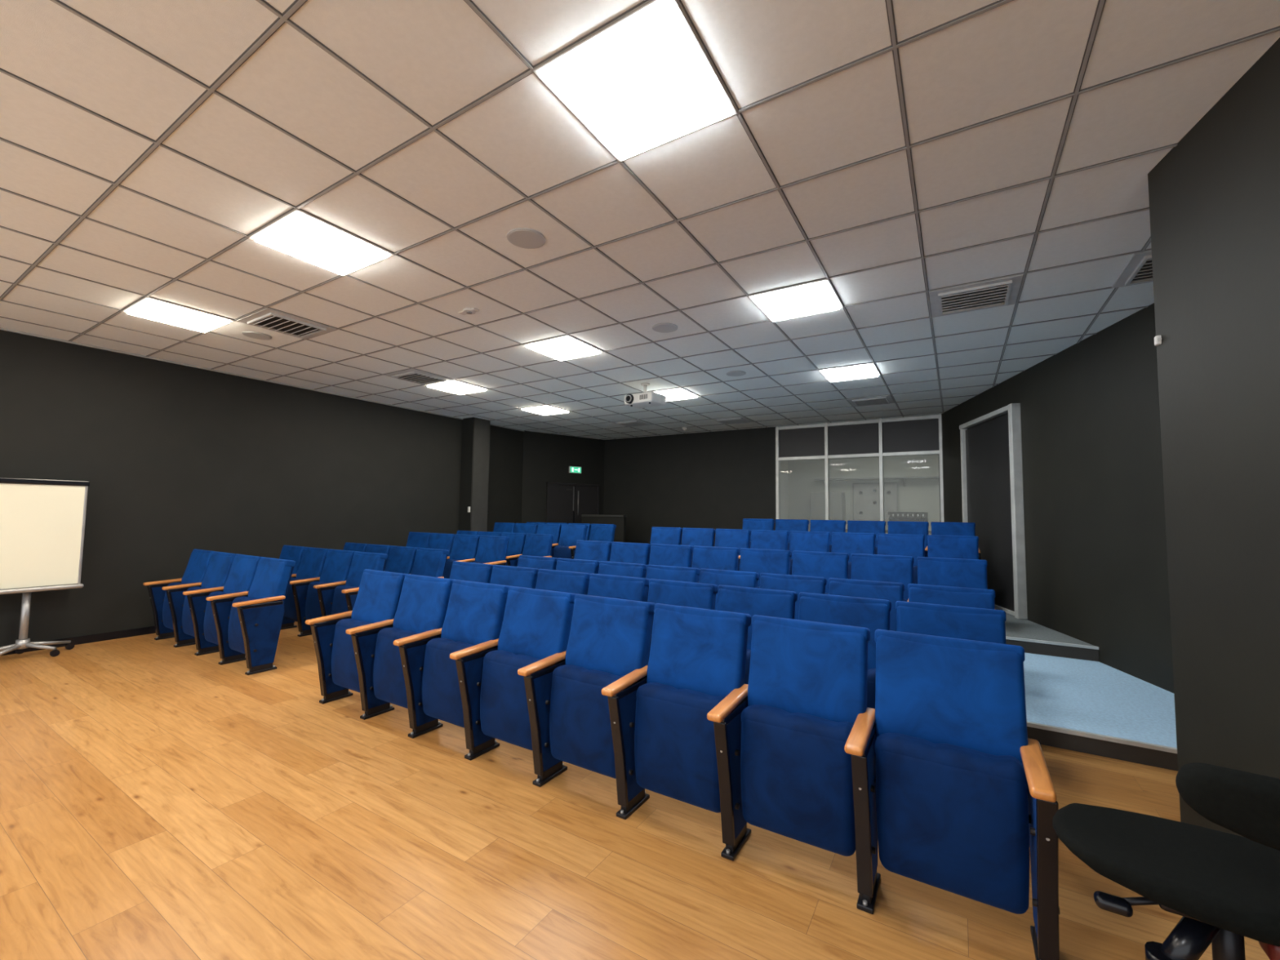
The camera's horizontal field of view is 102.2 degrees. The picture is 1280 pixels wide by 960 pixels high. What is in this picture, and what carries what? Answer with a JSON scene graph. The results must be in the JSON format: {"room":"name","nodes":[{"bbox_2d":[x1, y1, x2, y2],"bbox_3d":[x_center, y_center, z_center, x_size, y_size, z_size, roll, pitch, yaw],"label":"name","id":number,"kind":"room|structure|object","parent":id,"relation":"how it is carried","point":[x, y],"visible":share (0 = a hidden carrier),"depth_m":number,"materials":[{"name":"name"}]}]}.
{"room":"lecture hall","nodes":[
{"label":"lecture hall","id":0,"kind":"room"},
{"bbox_2d":[0,329,524,647],"bbox_3d":[-5.426,0.194,6.265,0.160,3.140,11.020,-1,-4,31],"label":"wall","id":1,"kind":"structure","parent":0,"point":[176,460],"depth_m":6.23,"materials":[{"name":"grey paint"}]},
{"bbox_2d":[0,626,155,655],"bbox_3d":[-5.792,1.672,5.436,0.015,0.080,9.400,-1,-4,31],"label":"baseboard","id":2,"kind":"structure","parent":1,"relation":"attached to","point":[146,630],"depth_m":5.51,"materials":[{"name":"black plastic"}]},
{"bbox_2d":[0,327,524,431],"bbox_3d":[-5.336,-1.365,6.306,0.020,0.019,11.000,-1,-4,31],"label":"trim","id":3,"kind":"structure","parent":1,"relation":"attached to","point":[1,328],"depth_m":6.31,"materials":[{"name":"metal"}]},
{"bbox_2d":[458,417,490,531],"bbox_3d":[-3.092,0.430,9.624,0.305,3.140,0.400,-1,-4,31],"label":"column","id":4,"kind":"structure","parent":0,"point":[475,446],"depth_m":9.52,"materials":[{"name":"grey paint"}]},
{"bbox_2d":[521,431,604,523],"bbox_3d":[-1.727,0.568,11.592,2.176,3.140,0.175,4,-5,-39],"label":"wall","id":5,"kind":"structure","parent":0,"point":[547,457],"depth_m":11.39,"materials":[{"name":"grey paint"}]},
{"bbox_2d":[546,481,599,523],"bbox_3d":[-1.487,1.107,11.588,1.350,2.070,0.107,3,-5,-38],"label":"door","id":6,"kind":"structure","parent":5,"relation":"in","point":[566,503],"depth_m":11.58,"materials":[{"name":"black wood"}]},
{"bbox_2d":[0,621,1270,959],"bbox_3d":[-0.552,1.759,4.389,10.400,0.100,13.100,-1,-4,31],"label":"floor","id":7,"kind":"structure","parent":0,"point":[159,800],"depth_m":2.17,"materials":[{"name":"brown wood"}]},
{"bbox_2d":[0,477,89,656],"bbox_3d":[-5.836,0.833,4.927,0.422,1.690,0.720,-1,-4,31],"label":"whiteboard","id":8,"kind":"object","parent":7,"relation":"on","point":[42,521],"visible":1,"depth_m":4.95,"materials":[{"name":"grey metal"}]},
{"bbox_2d":[142,549,214,639],"bbox_3d":[-4.960,1.248,5.580,0.572,0.962,0.475,-1,-4,31],"label":"chair","id":9,"kind":"object","parent":7,"relation":"on","point":[199,560],"visible":0.42,"depth_m":5.59,"materials":[{"name":"blue fabric"}]},
{"bbox_2d":[161,551,236,647],"bbox_3d":[-4.499,1.236,5.299,0.572,0.962,0.475,-1,-4,31],"label":"chair","id":10,"kind":"object","parent":7,"relation":"on","point":[220,563],"visible":0.44,"depth_m":5.31,"materials":[{"name":"blue fabric"}]},
{"bbox_2d":[182,554,261,655],"bbox_3d":[-4.039,1.224,5.017,0.572,0.962,0.475,-1,-4,31],"label":"chair","id":11,"kind":"object","parent":7,"relation":"on","point":[243,568],"visible":0.48,"depth_m":5.03,"materials":[{"name":"blue fabric"}]},
{"bbox_2d":[205,556,295,675],"bbox_3d":[-3.558,1.212,4.723,0.619,0.962,0.475,-1,-4,31],"label":"chair","id":12,"kind":"object","parent":7,"relation":"on","point":[250,625],"visible":1,"depth_m":4.67,"materials":[{"name":"blue fabric"}]},
{"bbox_2d":[279,545,305,573],"bbox_3d":[-4.479,1.302,6.363,0.572,0.962,0.475,-1,-4,31],"label":"chair","id":13,"kind":"object","parent":7,"relation":"on","point":[295,553],"visible":0.16,"depth_m":6.43,"materials":[{"name":"blue fabric"}]},
{"bbox_2d":[280,546,328,630],"bbox_3d":[-4.019,1.290,6.082,0.572,0.962,0.475,-1,-4,31],"label":"chair","id":14,"kind":"object","parent":7,"relation":"on","point":[313,560],"visible":0.48,"depth_m":6.11,"materials":[{"name":"blue fabric"}]},
{"bbox_2d":[288,549,355,636],"bbox_3d":[-3.558,1.278,5.800,0.572,0.962,0.475,-1,-4,31],"label":"chair","id":15,"kind":"object","parent":7,"relation":"on","point":[337,565],"visible":0.57,"depth_m":5.81,"materials":[{"name":"blue fabric"}]},
{"bbox_2d":[313,551,387,617],"bbox_3d":[-3.078,1.266,5.506,0.619,0.962,0.475,-1,-4,31],"label":"chair","id":16,"kind":"object","parent":7,"relation":"on","point":[334,597],"visible":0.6,"depth_m":5.53,"materials":[{"name":"blue fabric"}]},
{"bbox_2d":[305,568,406,703],"bbox_3d":[-2.089,1.173,3.824,0.563,0.962,0.475,-1,-4,31],"label":"chair","id":17,"kind":"object","parent":7,"relation":"on","point":[379,593],"visible":0.56,"depth_m":3.83,"materials":[{"name":"blue fabric"}]},
{"bbox_2d":[346,573,453,719],"bbox_3d":[-1.636,1.161,3.547,0.563,0.962,0.475,-1,-4,31],"label":"chair","id":18,"kind":"object","parent":7,"relation":"on","point":[423,603],"visible":0.64,"depth_m":3.55,"materials":[{"name":"blue fabric"}]},
{"bbox_2d":[383,546,417,573],"bbox_3d":[-3.146,1.325,6.472,0.572,0.962,0.475,-1,-4,31],"label":"chair","id":19,"kind":"object","parent":7,"relation":"on","point":[401,559],"visible":0.27,"depth_m":6.54,"materials":[{"name":"blue fabric"}]},
{"bbox_2d":[410,547,448,577],"bbox_3d":[-2.665,1.312,6.178,0.619,0.962,0.475,-1,-4,31],"label":"chair","id":20,"kind":"object","parent":7,"relation":"on","point":[432,562],"visible":0.32,"depth_m":6.25,"materials":[{"name":"blue fabric"}]},
{"bbox_2d":[393,579,510,738],"bbox_3d":[-1.182,1.150,3.269,0.563,0.962,0.475,-1,-4,31],"label":"chair","id":21,"kind":"object","parent":7,"relation":"on","point":[475,611],"visible":0.66,"depth_m":3.27,"materials":[{"name":"blue fabric"}]},
{"bbox_2d":[449,560,493,583],"bbox_3d":[-1.645,1.223,4.548,0.563,0.962,0.475,-1,-4,31],"label":"chair","id":22,"kind":"object","parent":7,"relation":"on","point":[461,571],"visible":0.23,"depth_m":4.65,"materials":[{"name":"blue fabric"}]},
{"bbox_2d":[449,586,576,760],"bbox_3d":[-0.729,1.138,2.992,0.563,0.962,0.475,-1,-4,31],"label":"chair","id":23,"kind":"object","parent":7,"relation":"on","point":[536,624],"visible":0.71,"depth_m":2.99,"materials":[{"name":"blue fabric"}]},
{"bbox_2d":[489,564,538,588],"bbox_3d":[-1.192,1.212,4.270,0.563,0.962,0.475,-1,-4,31],"label":"chair","id":24,"kind":"object","parent":7,"relation":"on","point":[517,576],"visible":0.19,"depth_m":4.37,"materials":[{"name":"blue fabric"}]},
{"bbox_2d":[517,555,557,569],"bbox_3d":[-1.196,1.274,5.279,0.563,0.962,0.475,-1,-4,31],"label":"chair","id":25,"kind":"object","parent":7,"relation":"on","point":[531,562],"visible":0.14,"depth_m":5.39,"materials":[{"name":"blue fabric"}]},
{"bbox_2d":[535,568,590,595],"bbox_3d":[-0.738,1.200,3.993,0.563,0.962,0.475,-1,-4,31],"label":"chair","id":26,"kind":"object","parent":7,"relation":"on","point":[572,582],"visible":0.16,"depth_m":4.09,"materials":[{"name":"blue fabric"}]},
{"bbox_2d":[555,557,599,573],"bbox_3d":[-0.743,1.262,5.002,0.563,0.962,0.475,-1,-4,31],"label":"chair","id":27,"kind":"object","parent":7,"relation":"on","point":[590,566],"visible":0.15,"depth_m":5.11,"materials":[{"name":"blue fabric"}]},
{"bbox_2d":[517,594,655,786],"bbox_3d":[-0.275,1.126,2.715,0.563,0.962,0.475,-1,-4,31],"label":"chair","id":28,"kind":"object","parent":7,"relation":"on","point":[610,638],"visible":0.77,"depth_m":2.71,"materials":[{"name":"blue fabric"}]},
{"bbox_2d":[581,514,626,542],"bbox_3d":[-0.791,1.430,11.010,1.100,1.370,0.120,-1,-4,31],"label":"wall","id":29,"kind":"structure","parent":7,"relation":"on","point":[620,521],"depth_m":10.84,"materials":[{"name":"grey paint"}]},
{"bbox_2d":[587,573,649,601],"bbox_3d":[-0.285,1.188,3.715,0.563,0.962,0.475,-1,-4,31],"label":"chair","id":30,"kind":"object","parent":7,"relation":"on","point":[635,588],"visible":0.14,"depth_m":3.81,"materials":[{"name":"blue fabric"}]},
{"bbox_2d":[598,560,647,577],"bbox_3d":[-0.289,1.250,4.724,0.563,0.962,0.475,-1,-4,31],"label":"chair","id":31,"kind":"object","parent":7,"relation":"on","point":[613,568],"visible":0.22,"depth_m":4.83,"materials":[{"name":"blue fabric"}]},
{"bbox_2d":[645,564,699,597],"bbox_3d":[0.164,1.238,4.447,0.563,0.962,0.475,-1,-4,31],"label":"chair","id":32,"kind":"object","parent":7,"relation":"on","point":[653,571],"visible":0.15,"depth_m":4.56,"materials":[{"name":"blue fabric"}]},
{"bbox_2d":[601,603,751,819],"bbox_3d":[0.179,1.114,2.437,0.563,0.962,0.475,-1,-4,31],"label":"chair","id":33,"kind":"object","parent":7,"relation":"on","point":[664,738],"visible":0.77,"depth_m":2.43,"materials":[{"name":"blue fabric"}]},
{"bbox_2d":[647,578,718,655],"bbox_3d":[0.169,1.176,3.438,0.563,0.962,0.475,-1,-4,31],"label":"chair","id":34,"kind":"object","parent":7,"relation":"on","point":[691,594],"visible":0.2,"depth_m":3.54,"materials":[{"name":"blue fabric"}]},
{"bbox_2d":[698,568,759,609],"bbox_3d":[0.618,1.227,4.170,0.563,0.962,0.475,-1,-4,31],"label":"chair","id":35,"kind":"object","parent":7,"relation":"on","point":[713,576],"visible":0.18,"depth_m":4.28,"materials":[{"name":"blue fabric"}]},
{"bbox_2d":[716,585,797,684],"bbox_3d":[0.622,1.164,3.160,0.563,0.962,0.475,-1,-4,31],"label":"chair","id":36,"kind":"object","parent":7,"relation":"on","point":[751,601],"visible":0.25,"depth_m":3.25,"materials":[{"name":"blue fabric"}]},
{"bbox_2d":[706,614,870,861],"bbox_3d":[0.632,1.102,2.160,0.563,0.962,0.475,-1,-4,31],"label":"chair","id":37,"kind":"object","parent":7,"relation":"on","point":[784,766],"visible":0.84,"depth_m":2.14,"materials":[{"name":"blue fabric"}]},
{"bbox_2d":[760,573,826,619],"bbox_3d":[1.071,1.215,3.892,0.563,0.962,0.475,-1,-4,31],"label":"chair","id":38,"kind":"object","parent":7,"relation":"on","point":[797,584],"visible":0.23,"depth_m":4.00,"materials":[{"name":"blue fabric"}]},
{"bbox_2d":[798,591,891,708],"bbox_3d":[1.076,1.152,2.883,0.563,0.962,0.475,-1,-4,31],"label":"chair","id":39,"kind":"object","parent":7,"relation":"on","point":[873,614],"visible":0.22,"depth_m":2.96,"materials":[{"name":"blue fabric"}]},
{"bbox_2d":[828,577,904,631],"bbox_3d":[1.525,1.203,3.615,0.563,0.962,0.475,-1,-4,31],"label":"chair","id":40,"kind":"object","parent":7,"relation":"on","point":[893,592],"visible":0.23,"depth_m":3.71,"materials":[{"name":"blue fabric"}]},
{"bbox_2d":[895,600,1006,644],"bbox_3d":[1.549,1.140,2.593,0.610,0.962,0.475,-1,-4,31],"label":"chair","id":41,"kind":"object","parent":7,"relation":"on","point":[983,624],"visible":0.22,"depth_m":2.72,"materials":[{"name":"blue fabric"}]},
{"bbox_2d":[907,583,995,609],"bbox_3d":[1.998,1.191,3.325,0.610,0.962,0.475,-1,-4,31],"label":"chair","id":42,"kind":"object","parent":7,"relation":"on","point":[923,593],"visible":0.12,"depth_m":3.46,"materials":[{"name":"blue fabric"}]},
{"bbox_2d":[844,629,1059,959],"bbox_3d":[1.106,1.090,1.870,0.610,0.962,0.475,-1,-4,31],"label":"chair","id":43,"kind":"object","parent":7,"relation":"on","point":[953,788],"visible":0.96,"depth_m":1.84,"materials":[{"name":"blue fabric"}]},
{"bbox_2d":[995,608,1098,661],"bbox_3d":[1.241,1.834,8.102,8.582,0.252,2.660,-1,-4,31],"label":"platform","id":44,"kind":"object","parent":7,"relation":"on","point":[1033,637],"visible":0.21,"depth_m":5.02,"materials":[{"name":"grey carpet"}]},
{"bbox_2d":[551,524,587,559],"bbox_3d":[-1.216,1.224,8.550,0.619,0.962,0.475,-1,-4,31],"label":"chair","id":45,"kind":"object","parent":44,"relation":"on","point":[570,534],"visible":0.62,"depth_m":8.60,"materials":[{"name":"blue fabric"}]},
{"bbox_2d":[588,524,616,542],"bbox_3d":[-0.778,1.274,9.265,0.619,0.962,0.475,-1,-4,31],"label":"chair","id":46,"kind":"object","parent":44,"relation":"on","point":[598,532],"visible":0.22,"depth_m":9.35,"materials":[{"name":"blue fabric"}]},
{"bbox_2d":[648,526,682,559],"bbox_3d":[0.284,1.189,7.703,0.563,0.962,0.475,-1,-4,31],"label":"chair","id":47,"kind":"object","parent":44,"relation":"on","point":[662,535],"visible":0.2,"depth_m":7.79,"materials":[{"name":"blue fabric"}]},
{"bbox_2d":[680,527,715,567],"bbox_3d":[0.737,1.177,7.426,0.563,0.962,0.475,-1,-4,31],"label":"chair","id":48,"kind":"object","parent":44,"relation":"on","point":[693,537],"visible":0.21,"depth_m":7.51,"materials":[{"name":"blue fabric"}]},
{"bbox_2d":[714,528,751,571],"bbox_3d":[1.191,1.165,7.148,0.563,0.962,0.475,-1,-4,31],"label":"chair","id":49,"kind":"object","parent":44,"relation":"on","point":[729,538],"visible":0.26,"depth_m":7.24,"materials":[{"name":"blue fabric"}]},
{"bbox_2d":[738,529,789,561],"bbox_3d":[1.645,1.154,6.871,0.563,0.962,0.475,-1,-4,31],"label":"chair","id":50,"kind":"object","parent":44,"relation":"on","point":[760,539],"visible":0.2,"depth_m":6.96,"materials":[{"name":"blue fabric"}]},
{"bbox_2d":[789,530,831,574],"bbox_3d":[2.098,1.142,6.593,0.563,0.962,0.475,-1,-4,31],"label":"chair","id":51,"kind":"object","parent":44,"relation":"on","point":[813,541],"visible":0.29,"depth_m":6.69,"materials":[{"name":"blue fabric"}]},
{"bbox_2d":[831,532,875,579],"bbox_3d":[2.552,1.130,6.316,0.563,0.962,0.475,-1,-4,31],"label":"chair","id":52,"kind":"object","parent":44,"relation":"on","point":[849,543],"visible":0.25,"depth_m":6.40,"materials":[{"name":"blue fabric"}]},
{"bbox_2d":[877,533,924,584],"bbox_3d":[3.005,1.118,6.038,0.563,0.962,0.475,-1,-4,31],"label":"chair","id":53,"kind":"object","parent":44,"relation":"on","point":[897,544],"visible":0.2,"depth_m":6.12,"materials":[{"name":"blue fabric"}]},
{"bbox_2d":[927,534,978,559],"bbox_3d":[3.479,1.106,5.749,0.610,0.962,0.475,-1,-4,31],"label":"chair","id":54,"kind":"object","parent":44,"relation":"on","point":[964,547],"visible":0.18,"depth_m":5.86,"materials":[{"name":"blue fabric"}]},
{"bbox_3d":[2.597,1.654,8.105,4.300,0.142,1.500,-1,-4,31],"label":"platform","id":55,"kind":"object","parent":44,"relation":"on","visible":0},
{"bbox_2d":[742,518,774,548],"bbox_3d":[1.772,1.091,8.101,0.563,0.962,0.475,-1,-4,31],"label":"chair","id":56,"kind":"object","parent":55,"relation":"on","point":[750,524],"visible":0.25,"depth_m":8.21,"materials":[{"name":"blue fabric"}]},
{"bbox_2d":[774,519,808,550],"bbox_3d":[2.226,1.079,7.824,0.563,0.962,0.475,-1,-4,31],"label":"chair","id":57,"kind":"object","parent":55,"relation":"on","point":[800,525],"visible":0.18,"depth_m":7.92,"materials":[{"name":"blue fabric"}]},
{"bbox_2d":[809,520,846,552],"bbox_3d":[2.679,1.067,7.546,0.563,0.962,0.475,-1,-4,31],"label":"chair","id":58,"kind":"object","parent":55,"relation":"on","point":[828,526],"visible":0.23,"depth_m":7.64,"materials":[{"name":"blue fabric"}]},
{"bbox_2d":[847,520,885,554],"bbox_3d":[3.133,1.056,7.269,0.563,0.962,0.475,-1,-4,31],"label":"chair","id":59,"kind":"object","parent":55,"relation":"on","point":[876,527],"visible":0.18,"depth_m":7.37,"materials":[{"name":"blue fabric"}]},
{"bbox_2d":[887,520,928,556],"bbox_3d":[3.586,1.044,6.992,0.563,0.962,0.475,-1,-4,31],"label":"chair","id":60,"kind":"object","parent":55,"relation":"on","point":[894,526],"visible":0.23,"depth_m":7.09,"materials":[{"name":"blue fabric"}]},
{"bbox_2d":[924,521,981,559],"bbox_3d":[4.060,1.031,6.702,0.610,0.962,0.475,-1,-4,31],"label":"chair","id":61,"kind":"object","parent":55,"relation":"on","point":[941,528],"visible":0.27,"depth_m":6.82,"materials":[{"name":"blue fabric"}]},
{"bbox_2d":[1023,652,1177,771],"bbox_3d":[0.314,1.750,5.874,9.330,0.122,2.130,-1,-4,31],"label":"platform","id":62,"kind":"object","parent":7,"relation":"on","point":[1095,708],"visible":0.12,"depth_m":3.52,"materials":[{"name":"blue carpet"}]},
{"bbox_2d":[427,533,454,559],"bbox_3d":[-3.083,1.274,7.612,0.572,0.962,0.475,-1,-4,31],"label":"chair","id":63,"kind":"object","parent":62,"relation":"on","point":[437,540],"visible":0.16,"depth_m":7.69,"materials":[{"name":"blue fabric"}]},
{"bbox_2d":[443,533,479,578],"bbox_3d":[-2.623,1.262,7.330,0.572,0.962,0.475,-1,-4,31],"label":"chair","id":64,"kind":"object","parent":62,"relation":"on","point":[464,547],"visible":0.44,"depth_m":7.38,"materials":[{"name":"blue fabric"}]},
{"bbox_2d":[456,535,510,565],"bbox_3d":[-2.142,1.250,7.036,0.619,0.962,0.475,-1,-4,31],"label":"chair","id":65,"kind":"object","parent":62,"relation":"on","point":[491,549],"visible":0.41,"depth_m":7.10,"materials":[{"name":"blue fabric"}]},
{"bbox_2d":[501,532,526,565],"bbox_3d":[-2.142,1.316,8.113,0.572,0.962,0.475,-1,-4,31],"label":"chair","id":66,"kind":"object","parent":62,"relation":"on","point":[517,540],"visible":0.18,"depth_m":8.14,"materials":[{"name":"blue fabric"}]},
{"bbox_2d":[506,533,554,566],"bbox_3d":[-1.661,1.304,7.819,0.619,0.962,0.475,-1,-4,31],"label":"chair","id":67,"kind":"object","parent":62,"relation":"on","point":[535,544],"visible":0.31,"depth_m":7.88,"materials":[{"name":"blue fabric"}]},
{"bbox_2d":[573,540,612,561],"bbox_3d":[-0.683,1.210,6.121,0.563,0.962,0.475,-1,-4,31],"label":"chair","id":68,"kind":"object","parent":62,"relation":"on","point":[599,551],"visible":0.15,"depth_m":6.21,"materials":[{"name":"blue fabric"}]},
{"bbox_2d":[609,542,650,564],"bbox_3d":[-0.230,1.198,5.843,0.563,0.962,0.475,-1,-4,31],"label":"chair","id":69,"kind":"object","parent":62,"relation":"on","point":[621,552],"visible":0.28,"depth_m":5.93,"materials":[{"name":"blue fabric"}]},
{"bbox_2d":[645,543,693,574],"bbox_3d":[0.224,1.186,5.566,0.563,0.962,0.475,-1,-4,31],"label":"chair","id":70,"kind":"object","parent":62,"relation":"on","point":[673,555],"visible":0.2,"depth_m":5.66,"materials":[{"name":"blue fabric"}]},
{"bbox_2d":[691,546,740,582],"bbox_3d":[0.677,1.174,5.288,0.563,0.962,0.475,-1,-4,31],"label":"chair","id":71,"kind":"object","parent":62,"relation":"on","point":[704,557],"visible":0.19,"depth_m":5.38,"materials":[{"name":"blue fabric"}]},
{"bbox_2d":[739,547,791,588],"bbox_3d":[1.131,1.163,5.011,0.563,0.962,0.475,-1,-4,31],"label":"chair","id":72,"kind":"object","parent":62,"relation":"on","point":[759,561],"visible":0.23,"depth_m":5.11,"materials":[{"name":"blue fabric"}]},
{"bbox_2d":[791,551,848,594],"bbox_3d":[1.584,1.151,4.734,0.563,0.962,0.475,-1,-4,31],"label":"chair","id":73,"kind":"object","parent":62,"relation":"on","point":[827,565],"visible":0.23,"depth_m":4.83,"materials":[{"name":"blue fabric"}]},
{"bbox_2d":[851,553,914,601],"bbox_3d":[2.038,1.139,4.456,0.563,0.962,0.475,-1,-4,31],"label":"chair","id":74,"kind":"object","parent":62,"relation":"on","point":[873,567],"visible":0.25,"depth_m":4.55,"materials":[{"name":"blue fabric"}]},
{"bbox_2d":[906,556,995,609],"bbox_3d":[2.511,1.127,4.167,0.610,0.962,0.475,-1,-4,31],"label":"chair","id":75,"kind":"object","parent":62,"relation":"on","point":[940,571],"visible":0.16,"depth_m":4.28,"materials":[{"name":"blue fabric"}]},
{"bbox_2d":[1052,762,1279,959],"bbox_3d":[1.352,1.069,1.177,0.630,0.924,0.512,-1,-4,31],"label":"office chair","id":76,"kind":"object","parent":7,"relation":"on","point":[1224,887],"visible":1,"depth_m":1.17,"materials":[{"name":"black fabric"}]},
{"bbox_2d":[0,0,1279,439],"bbox_3d":[-0.429,-1.477,4.537,10.600,0.100,13.100,-1,-4,31],"label":"ceiling","id":77,"kind":"structure","parent":0,"point":[437,58],"depth_m":2.70,"materials":[{"name":"tile"}]},
{"bbox_2d":[122,296,234,333],"bbox_3d":[-4.093,-1.451,4.593,0.600,0.029,0.600,-1,-4,31],"label":"ceiling light panel","id":78,"kind":"object","parent":77,"relation":"in","point":[148,308],"depth_m":4.53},
{"bbox_2d":[236,307,336,339],"bbox_3d":[-3.269,-1.427,4.791,0.580,0.034,0.580,-1,-4,31],"label":"ceiling air vent","id":79,"kind":"object","parent":77,"relation":"in","point":[267,318],"depth_m":4.74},
{"bbox_2d":[248,208,394,275],"bbox_3d":[-2.046,-1.505,3.341,0.600,0.029,0.600,-1,-4,31],"label":"ceiling light panel","id":80,"kind":"object","parent":77,"relation":"in","point":[299,234],"depth_m":3.27,"materials":[{"name":"plastic"}]},
{"bbox_2d":[384,368,452,385],"bbox_3d":[-2.841,-1.307,6.635,0.580,0.034,0.580,-1,-4,31],"label":"ceiling air vent","id":81,"kind":"object","parent":77,"relation":"in","point":[413,375],"depth_m":6.58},
{"bbox_2d":[425,379,488,395],"bbox_3d":[-2.527,-1.275,7.146,0.600,0.029,0.600,-1,-4,31],"label":"ceiling light panel","id":82,"kind":"object","parent":77,"relation":"in","point":[453,386],"depth_m":7.07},
{"bbox_2d":[506,227,545,248],"bbox_3d":[-0.710,-1.506,3.226,0.236,0.010,0.236,-1,-4,31],"label":"ceiling speaker","id":83,"kind":"object","parent":77,"relation":"in","point":[523,237],"depth_m":3.21},
{"bbox_2d":[522,334,603,360],"bbox_3d":[-0.793,-1.363,5.384,0.600,0.029,0.600,-1,-4,31],"label":"ceiling light panel","id":84,"kind":"object","parent":77,"relation":"in","point":[565,347],"depth_m":5.31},
{"bbox_2d":[533,0,737,162],"bbox_3d":[0.001,-1.558,2.089,0.600,0.029,0.600,-1,-4,31],"label":"ceiling light panel","id":85,"kind":"object","parent":77,"relation":"in","point":[645,82],"depth_m":2.01,"materials":[{"name":"plastic"}]},
{"bbox_2d":[0,0,1279,439],"bbox_3d":[-0.539,-1.427,4.513,10.365,0.009,12.950,-1,-4,31],"label":"grid","id":86,"kind":"object","parent":77,"relation":"attached to","point":[283,17],"depth_m":2.98,"materials":[{"name":"metal"}]},
{"bbox_2d":[624,382,666,408],"bbox_3d":[0.057,-1.128,6.835,0.460,0.298,0.382,-2,-4,37],"label":"projector","id":87,"kind":"object","parent":77,"relation":"hanging from","point":[645,399],"visible":1,"depth_m":6.74,"materials":[{"name":"white plastic"}]},
{"bbox_2d":[747,279,843,321],"bbox_3d":[1.254,-1.417,4.131,0.600,0.029,0.600,-1,-4,31],"label":"ceiling light panel","id":88,"kind":"object","parent":77,"relation":"in","point":[818,296],"depth_m":4.06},
{"bbox_2d":[817,362,880,382],"bbox_3d":[2.506,-1.275,6.174,0.600,0.029,0.600,-1,-4,31],"label":"ceiling light panel","id":89,"kind":"object","parent":77,"relation":"in","point":[868,370],"depth_m":6.10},
{"bbox_2d":[847,395,894,406],"bbox_3d":[3.446,-1.167,7.705,0.580,0.034,0.580,-1,-4,31],"label":"ceiling air vent","id":90,"kind":"object","parent":77,"relation":"in","point":[886,399],"depth_m":7.63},
{"bbox_2d":[928,274,1023,317],"bbox_3d":[2.590,-1.406,4.016,0.580,0.034,0.580,-1,-4,31],"label":"ceiling air vent","id":91,"kind":"object","parent":77,"relation":"in","point":[1003,291],"depth_m":3.96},
{"bbox_2d":[1111,250,1153,288],"bbox_3d":[3.575,-1.431,3.413,0.580,0.034,0.580,-1,-4,31],"label":"ceiling air vent","id":92,"kind":"object","parent":77,"relation":"in","point":[1139,269],"depth_m":3.53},
{"bbox_2d":[603,426,776,546],"bbox_3d":[2.114,0.541,10.430,7.100,3.140,0.120,-1,-4,31],"label":"wall","id":93,"kind":"structure","parent":0,"point":[715,480],"depth_m":11.01,"materials":[{"name":"grey paint"}]},
{"bbox_2d":[775,413,943,521],"bbox_3d":[3.862,0.199,9.334,2.820,2.550,0.100,-1,-4,31],"label":"window","id":94,"kind":"structure","parent":93,"relation":"in","point":[913,435],"depth_m":9.30,"materials":[{"name":"metal"}]},
{"bbox_2d":[779,460,788,519],"bbox_3d":[2.936,0.654,11.768,0.100,2.700,3.030,-1,-4,31],"label":"wall","id":95,"kind":"structure","parent":0,"point":[784,464],"depth_m":12.68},
{"bbox_2d":[787,454,939,534],"bbox_3d":[5.790,0.686,11.737,4.800,2.700,0.100,-1,-4,31],"label":"wall","id":96,"kind":"structure","parent":0,"point":[920,495],"depth_m":12.07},
{"bbox_2d":[852,482,898,522],"bbox_3d":[5.399,0.514,11.871,0.960,0.910,0.099,-1,-4,31],"label":"panel","id":97,"kind":"object","parent":96,"relation":"attached to","point":[865,495],"visible":0.92,"depth_m":11.90,"materials":[{"name":"grey plastic"}]},
{"bbox_2d":[937,302,1173,693],"bbox_3d":[4.363,0.239,5.122,0.158,3.140,7.366,0,-4,12],"label":"wall","id":98,"kind":"structure","parent":0,"point":[1095,538],"depth_m":4.76,"materials":[{"name":"grey paint"}]},
{"bbox_2d":[959,403,1027,619],"bbox_3d":[4.604,0.400,6.823,0.100,2.525,1.595,0,-4,12],"label":"door","id":99,"kind":"structure","parent":98,"relation":"in","point":[992,468],"depth_m":6.58,"materials":[{"name":"metal"}]},
{"bbox_2d":[1147,37,1279,837],"bbox_3d":[2.072,-0.160,-0.870,1.374,3.140,6.586,-1,-4,19],"label":"wall","id":100,"kind":"structure","parent":0,"point":[1214,198],"depth_m":2.10,"materials":[{"name":"grey paint"}]},
{"bbox_3d":[4.969,1.998,10.434,4.900,0.100,3.020,-1,-4,31],"label":"floor","id":101,"kind":"structure","parent":0,"visible":0},
{"bbox_2d":[810,492,845,520],"bbox_3d":[4.432,1.173,12.178,0.700,1.750,0.470,-1,-4,31],"label":"storage cabinet","id":102,"kind":"object","parent":101,"relation":"on","point":[837,500],"visible":0.2,"depth_m":12.06,"materials":[{"name":"metal"}]},
{"bbox_2d":[845,528,931,533],"bbox_3d":[4.582,1.404,9.491,1.650,0.960,0.600,-1,-4,31],"label":"desk","id":103,"kind":"object","parent":101,"relation":"on","point":[886,531],"visible":0.06,"depth_m":9.27,"materials":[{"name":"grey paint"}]},
{"bbox_2d":[888,511,928,521],"bbox_3d":[4.867,0.747,9.361,0.600,0.333,0.500,-1,-4,31],"label":"mixing console","id":104,"kind":"object","parent":103,"relation":"on","point":[895,516],"visible":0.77,"depth_m":9.24,"materials":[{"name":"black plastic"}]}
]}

